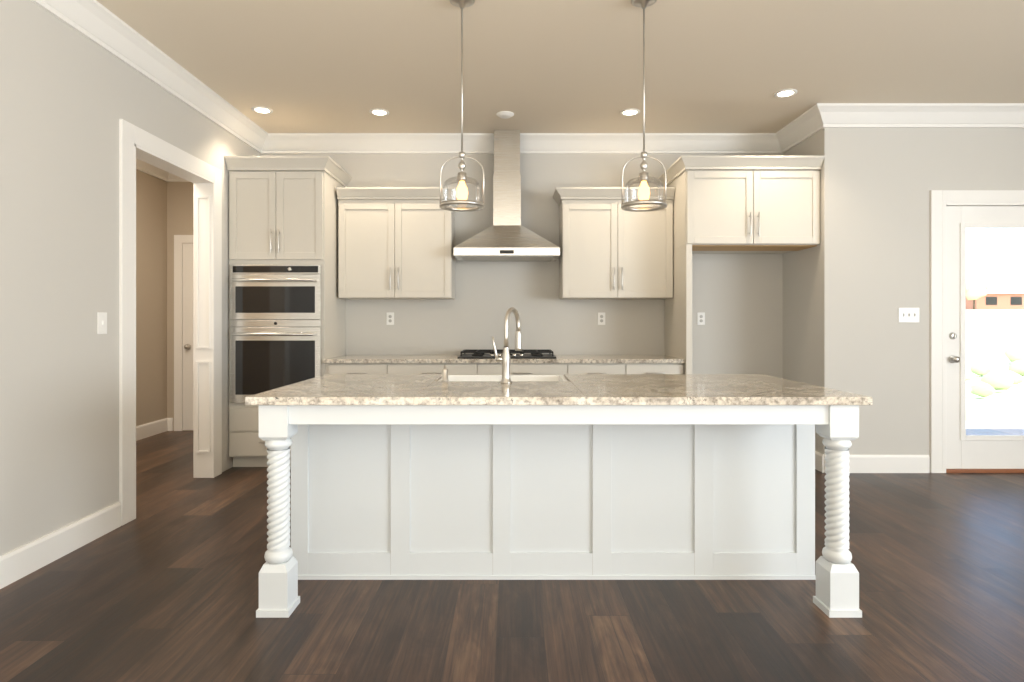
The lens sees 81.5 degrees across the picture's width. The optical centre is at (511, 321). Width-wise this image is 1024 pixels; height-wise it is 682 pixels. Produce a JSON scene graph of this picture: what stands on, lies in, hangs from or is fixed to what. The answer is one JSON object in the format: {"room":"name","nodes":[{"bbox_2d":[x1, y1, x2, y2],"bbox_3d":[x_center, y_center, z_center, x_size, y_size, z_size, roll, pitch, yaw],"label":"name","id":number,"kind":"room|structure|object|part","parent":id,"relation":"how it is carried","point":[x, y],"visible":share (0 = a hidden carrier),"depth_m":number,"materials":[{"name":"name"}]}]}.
{"room":"kitchen","nodes":[
{"label":"kitchen","id":0,"kind":"room"},
{"bbox_2d":[0,0,259,555],"bbox_3d":[-2.430,-0.255,1.560,0.120,2.970,10.320,0,0,0],"label":"wall","id":1,"kind":"structure","parent":0,"point":[70,97],"depth_m":3.14,"materials":[{"name":"grey paint"}]},
{"bbox_2d":[0,502,120,588],"bbox_3d":[-2.362,1.157,-0.010,0.016,0.145,7.180,0,0,0],"label":"baseboard","id":2,"kind":"structure","parent":1,"relation":"attached to","point":[26,559],"depth_m":3.07,"materials":[{"name":"white wood"}]},
{"bbox_2d":[97,312,106,333],"bbox_3d":[-2.362,0.007,3.433,0.013,0.125,0.075,0,0,0],"label":"switch plate","id":3,"kind":"object","parent":1,"relation":"attached to","point":[101,322],"visible":1,"depth_m":3.42,"materials":[{"name":"white plastic"}]},
{"bbox_2d":[31,0,270,153],"bbox_3d":[-2.309,-1.661,1.000,0.121,0.156,9.200,0,0,0],"label":"crown molding","id":4,"kind":"structure","parent":1,"relation":"attached to","point":[100,25],"depth_m":3.81,"materials":[{"name":"white wood"}]},
{"bbox_2d":[119,119,221,525],"bbox_3d":[-2.430,0.003,4.200,0.160,2.455,1.230,0,0,0],"label":"door frame","id":5,"kind":"structure","parent":1,"relation":"attached to","point":[203,177],"depth_m":4.60,"materials":[{"name":"white wood"}]},
{"bbox_2d":[136,169,167,425],"bbox_3d":[-3.960,-0.255,4.560,0.120,2.970,4.560,0,0,0],"label":"wall","id":6,"kind":"structure","parent":0,"point":[164,212],"depth_m":6.43,"materials":[{"name":"beige paint"}]},
{"bbox_2d":[136,418,171,440],"bbox_3d":[-3.885,1.157,4.560,0.030,0.145,4.320,0,0,0],"label":"baseboard","id":7,"kind":"structure","parent":6,"relation":"attached to","point":[143,431],"depth_m":6.44,"materials":[{"name":"white wood"}]},
{"bbox_2d":[136,158,174,181],"bbox_3d":[-3.839,-1.661,4.560,0.121,0.156,4.320,0,0,0],"label":"crown molding","id":8,"kind":"structure","parent":6,"relation":"attached to","point":[142,166],"depth_m":6.40,"materials":[{"name":"white wood"}]},
{"bbox_2d":[168,182,192,430],"bbox_3d":[-3.195,-0.255,6.780,1.350,2.970,0.120,0,0,0],"label":"wall","id":9,"kind":"structure","parent":0,"point":[180,194],"depth_m":6.72,"materials":[{"name":"beige paint"}]},
{"bbox_2d":[171,174,189,181],"bbox_3d":[-3.122,-1.661,6.659,1.256,0.156,0.121,0,0,0],"label":"crown molding","id":10,"kind":"structure","parent":9,"relation":"attached to","point":[173,177],"depth_m":6.70,"materials":[{"name":"white wood"}]},
{"bbox_2d":[174,235,192,430],"bbox_3d":[-3.310,0.125,6.681,1.000,2.210,0.072,0,0,0],"label":"hall door","id":11,"kind":"structure","parent":9,"relation":"in","point":[183,332],"depth_m":6.71,"materials":[{"name":"white wood"}]},
{"bbox_2d":[0,429,1023,681],"bbox_3d":[1.150,1.255,1.560,10.340,0.050,10.560,0,0,0],"label":"floor","id":12,"kind":"structure","parent":0,"point":[162,585],"depth_m":2.52,"materials":[{"name":"brown wood"}]},
{"bbox_2d":[224,156,351,466],"bbox_3d":[-1.939,-0.068,5.236,0.862,2.595,0.722,0,0,0],"label":"tall cabinet","id":13,"kind":"object","parent":12,"relation":"on","point":[287,315],"visible":0.88,"depth_m":4.95,"materials":[{"name":"beige wood"}]},
{"bbox_2d":[325,363,396,374],"bbox_3d":[-1.271,0.788,5.273,0.587,0.884,0.647,0,0,0],"label":"base cabinet","id":14,"kind":"object","parent":12,"relation":"on","point":[330,368],"depth_m":4.95,"materials":[{"name":"beige wood"}]},
{"bbox_2d":[397,363,484,374],"bbox_3d":[-0.665,0.788,5.273,0.875,0.884,0.647,0,0,0],"label":"base cabinet","id":15,"kind":"object","parent":12,"relation":"on","point":[402,368],"depth_m":4.95,"materials":[{"name":"beige wood"}]},
{"bbox_2d":[485,363,576,376],"bbox_3d":[0.086,0.788,5.273,0.876,0.884,0.647,0,0,0],"label":"base cabinet","id":16,"kind":"object","parent":12,"relation":"on","point":[515,368],"depth_m":4.95,"materials":[{"name":"beige wood"}]},
{"bbox_2d":[323,355,684,362],"bbox_3d":[-0.066,0.327,5.263,2.999,0.034,0.667,0,0,0],"label":"countertop","id":17,"kind":"structure","parent":16,"relation":"on","point":[455,359],"depth_m":4.93,"materials":[{"name":"stone"}]},
{"bbox_2d":[457,350,555,357],"bbox_3d":[-0.043,0.282,5.280,0.838,0.053,0.500,0,0,0],"label":"gas cooktop","id":18,"kind":"object","parent":17,"relation":"in","point":[481,354],"visible":0.79,"depth_m":5.12,"materials":[{"name":"black metal"}]},
{"bbox_2d":[256,407,861,617],"bbox_3d":[0.195,0.787,2.981,2.521,0.885,1.019,0,0,0],"label":"kitchen island","id":19,"kind":"object","parent":12,"relation":"on","point":[505,475],"depth_m":2.85,"materials":[{"name":"white wood"}]},
{"bbox_3d":[-0.997,0.787,2.540,0.136,0.885,0.136,0,0,0],"label":"leg","id":20,"kind":"part","parent":19,"relation":"part of","materials":[{"name":"white wood"}]},
{"bbox_2d":[245,375,871,406],"bbox_3d":[0.193,0.327,2.985,2.588,0.034,1.069,0,0,0],"label":"island countertop","id":21,"kind":"structure","parent":19,"relation":"on","point":[324,390],"depth_m":2.61,"materials":[{"name":"beige stone"}]},
{"bbox_2d":[441,364,448,381],"bbox_3d":[-0.353,0.268,3.125,0.040,0.085,0.040,0,0,0],"label":"dispenser","id":22,"kind":"object","parent":21,"relation":"on","point":[444,371],"depth_m":3.11,"materials":[{"name":"silver metal"}]},
{"bbox_2d":[492,307,520,382],"bbox_3d":[-0.025,0.116,3.103,0.157,0.386,0.207,0,0,0],"label":"faucet","id":23,"kind":"object","parent":21,"relation":"on","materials":[{"name":"silver metal"}]},
{"bbox_2d":[449,375,564,378],"bbox_3d":[-0.050,0.443,3.319,0.700,0.254,0.431,0,0,0],"label":"sink","id":24,"kind":"object","parent":21,"relation":"in","point":[450,376],"depth_m":3.51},
{"bbox_3d":[1.388,0.787,2.540,0.136,0.885,0.136,0,0,0],"label":"leg","id":25,"kind":"part","parent":19,"relation":"part of","materials":[{"name":"white wood"}]},
{"bbox_2d":[577,363,636,373],"bbox_3d":[0.706,0.788,5.273,0.610,0.884,0.647,0,0,0],"label":"base cabinet","id":26,"kind":"object","parent":12,"relation":"on","point":[582,368],"depth_m":4.95,"materials":[{"name":"beige wood"}]},
{"bbox_2d":[637,363,682,373],"bbox_3d":[1.160,0.788,5.273,0.547,0.884,0.647,0,0,0],"label":"base cabinet","id":27,"kind":"object","parent":12,"relation":"on","point":[642,368],"depth_m":4.95,"materials":[{"name":"beige wood"}]},
{"bbox_2d":[659,156,824,373],"bbox_3d":[1.962,-0.062,5.219,1.169,2.585,0.756,0,0,0],"label":"tall cabinet","id":28,"kind":"object","parent":12,"relation":"on","point":[746,204],"visible":0.92,"depth_m":4.91,"materials":[{"name":"painted wood"},{"name":"brushed nickel"}]},
{"bbox_2d":[260,154,782,377],"bbox_3d":[0.150,-0.255,5.660,5.040,2.970,0.120,0,0,0],"label":"wall","id":29,"kind":"structure","parent":0,"point":[737,299],"depth_m":5.60,"materials":[{"name":"grey paint"}]},
{"bbox_2d":[386,312,393,324],"bbox_3d":[-1.146,-0.030,5.595,0.070,0.116,0.008,0,0,0],"label":"electrical outlet plate","id":30,"kind":"object","parent":29,"relation":"attached to","point":[389,318],"visible":1,"depth_m":5.59,"materials":[{"name":"white plastic"}]},
{"bbox_2d":[335,187,457,298],"bbox_3d":[-1.012,-0.697,5.404,1.073,0.970,0.386,0,0,0],"label":"upper cabinet","id":31,"kind":"object","parent":29,"relation":"attached to","point":[396,242],"visible":0.92,"depth_m":5.28,"materials":[{"name":"beige wood"}]},
{"bbox_2d":[453,130,559,260],"bbox_3d":[-0.045,-1.151,5.348,0.914,1.173,0.499,0,0,0],"label":"range hood","id":32,"kind":"object","parent":29,"relation":"attached to","point":[506,236],"visible":1,"depth_m":5.37,"materials":[{"name":"silver metal"}]},
{"bbox_2d":[271,133,784,153],"bbox_3d":[0.165,-1.661,5.539,4.770,0.156,0.122,0,0,0],"label":"crown molding","id":33,"kind":"structure","parent":29,"relation":"attached to","point":[281,143],"depth_m":5.54,"materials":[{"name":"white wood"}]},
{"bbox_2d":[598,312,604,324],"bbox_3d":[0.843,-0.030,5.595,0.070,0.116,0.008,0,0,0],"label":"electrical outlet plate","id":34,"kind":"object","parent":29,"relation":"attached to","point":[601,318],"visible":1,"depth_m":5.59,"materials":[{"name":"white plastic"}]},
{"bbox_2d":[553,187,674,298],"bbox_3d":[0.908,-0.697,5.404,1.047,0.970,0.386,0,0,0],"label":"upper cabinet","id":35,"kind":"object","parent":29,"relation":"attached to","point":[610,248],"visible":0.92,"depth_m":5.28,"materials":[{"name":"beige wood"}]},
{"bbox_2d":[697,312,704,324],"bbox_3d":[1.780,-0.030,5.595,0.070,0.116,0.008,0,0,0],"label":"electrical outlet plate","id":36,"kind":"object","parent":29,"relation":"attached to","point":[700,318],"visible":1,"depth_m":5.59,"materials":[{"name":"white plastic"}]},
{"bbox_2d":[96,0,1023,132],"bbox_3d":[1.150,-1.765,1.560,10.340,0.050,10.560,0,0,0],"label":"ceiling","id":37,"kind":"structure","parent":0,"point":[533,66],"depth_m":3.93,"materials":[{"name":"beige paint"}]},
{"bbox_2d":[251,106,272,113],"bbox_3d":[-2.050,-1.736,4.880,0.164,0.007,0.164,0,0,0],"label":"recessed light","id":38,"kind":"object","parent":37,"relation":"in","point":[261,110],"visible":1,"depth_m":4.87,"materials":[{"name":"white"}]},
{"bbox_2d":[369,109,388,115],"bbox_3d":[-1.100,-1.736,4.930,0.164,0.007,0.164,0,0,0],"label":"recessed light","id":39,"kind":"object","parent":37,"relation":"in","point":[379,112],"visible":1,"depth_m":4.93,"materials":[{"name":"white"}]},
{"bbox_2d":[439,0,484,211],"bbox_3d":[-0.269,-1.177,3.200,0.244,1.124,0.244,0,0,0],"label":"pendant light","id":40,"kind":"object","parent":37,"relation":"hanging from","point":[461,178],"visible":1,"depth_m":3.20,"materials":[{"name":"silver metal"}]},
{"bbox_2d":[496,111,513,118],"bbox_3d":[-0.057,-1.728,4.980,0.150,0.022,0.150,0,0,0],"label":"ceiling vent","id":41,"kind":"object","parent":37,"relation":"in","point":[504,114],"visible":1,"depth_m":4.95,"materials":[{"name":"white"}]},
{"bbox_2d":[620,109,639,115],"bbox_3d":[0.980,-1.736,4.930,0.164,0.007,0.164,0,0,0],"label":"recessed light","id":42,"kind":"object","parent":37,"relation":"in","point":[629,112],"visible":0.98,"depth_m":4.93,"materials":[{"name":"white"}]},
{"bbox_2d":[621,0,666,211],"bbox_3d":[0.710,-1.177,3.200,0.244,1.124,0.244,0,0,0],"label":"pendant light","id":43,"kind":"object","parent":37,"relation":"hanging from","point":[644,178],"visible":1,"depth_m":3.20,"materials":[{"name":"silver metal"}]},
{"bbox_2d":[774,89,797,97],"bbox_3d":[2.080,-1.736,4.520,0.164,0.007,0.164,0,0,0],"label":"recessed light","id":44,"kind":"object","parent":37,"relation":"in","point":[785,93],"visible":1,"depth_m":4.51,"materials":[{"name":"white plastic"}]},
{"bbox_2d":[783,128,838,472],"bbox_3d":[2.610,-0.255,5.225,0.120,2.970,0.750,0,0,0],"label":"wall","id":45,"kind":"structure","parent":0,"point":[811,315],"depth_m":4.95,"materials":[{"name":"grey paint"}]},
{"bbox_2d":[775,111,816,151],"bbox_3d":[2.489,-1.661,5.160,0.121,0.156,0.600,0,0,0],"label":"crown molding","id":46,"kind":"structure","parent":45,"relation":"attached to","point":[795,132],"depth_m":5.26,"materials":[{"name":"white wood"}]},
{"bbox_2d":[815,451,819,470],"bbox_3d":[2.543,1.157,5.229,0.018,0.145,0.738,0,0,0],"label":"baseboard","id":47,"kind":"structure","parent":45,"relation":"attached to","point":[817,455],"depth_m":4.93,"materials":[{"name":"white wood"}]},
{"bbox_2d":[839,128,1023,456],"bbox_3d":[4.435,-0.255,4.910,3.530,2.970,0.120,0,0,0],"label":"wall","id":48,"kind":"structure","parent":0,"point":[890,179],"depth_m":4.85,"materials":[{"name":"grey paint"}]},
{"bbox_2d":[820,453,929,472],"bbox_3d":[2.964,1.157,4.843,0.861,0.145,0.018,0,0,0],"label":"baseboard","id":49,"kind":"structure","parent":48,"relation":"attached to","point":[857,463],"depth_m":4.83,"materials":[{"name":"white wood"}]},
{"bbox_2d":[898,308,918,321],"bbox_3d":[3.235,-0.055,4.843,0.170,0.120,0.013,0,0,0],"label":"switch plate","id":50,"kind":"object","parent":48,"relation":"attached to","point":[908,314],"visible":1,"depth_m":4.84,"materials":[{"name":"white plastic"}]},
{"bbox_2d":[807,103,1023,131],"bbox_3d":[4.314,-1.661,4.789,3.771,0.156,0.121,0,0,0],"label":"crown molding","id":51,"kind":"structure","parent":48,"relation":"attached to","point":[820,116],"depth_m":4.79,"materials":[{"name":"white wood"}]},
{"bbox_2d":[930,190,1023,472],"bbox_3d":[3.960,0.080,4.901,1.100,2.300,0.138,0,0,0],"label":"door frame","id":52,"kind":"structure","parent":48,"relation":"attached to","point":[940,200],"depth_m":4.83,"materials":[{"name":"white wood"}]},
{"bbox_2d":[946,206,1023,472],"bbox_3d":[3.960,0.142,4.900,0.858,2.176,0.200,0,0,0],"label":"door","id":53,"kind":"structure","parent":48,"relation":"in","point":[985,453],"depth_m":4.86,"materials":[{"name":"white"}]},
{"label":"outside","id":54,"kind":"structure","parent":0,"visible":0},
{"bbox_2d":[966,310,1023,428],"bbox_3d":[100.000,-0.270,112.495,240.000,3.120,215.010,0,0,0],"label":"lawn","id":55,"kind":"structure","parent":54,"point":[996,314],"depth_m":16.86,"materials":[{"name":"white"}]},
{"bbox_2d":[966,278,988,309],"bbox_3d":[71.457,-4.268,92.035,3.691,4.870,2.864,0,0,0],"label":"tree","id":56,"kind":"object","parent":55,"relation":"on","point":[977,293],"depth_m":91.09,"materials":[{"name":"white plant"}]},
{"bbox_2d":[966,285,1023,309],"bbox_3d":[96.500,-4.034,105.000,44.000,4.400,19.000,0,0,0],"label":"house","id":57,"kind":"structure","parent":55,"relation":"on","point":[986,305],"depth_m":96.00,"materials":[{"name":"brown brick"}]},
{"bbox_2d":[966,348,1023,397],"bbox_3d":[10.815,0.978,13.074,6.167,0.574,6.548,0,0,0],"label":"shrubs","id":58,"kind":"object","parent":55,"relation":"on","point":[991,379],"depth_m":11.64,"materials":[{"name":"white plant"}]}
]}

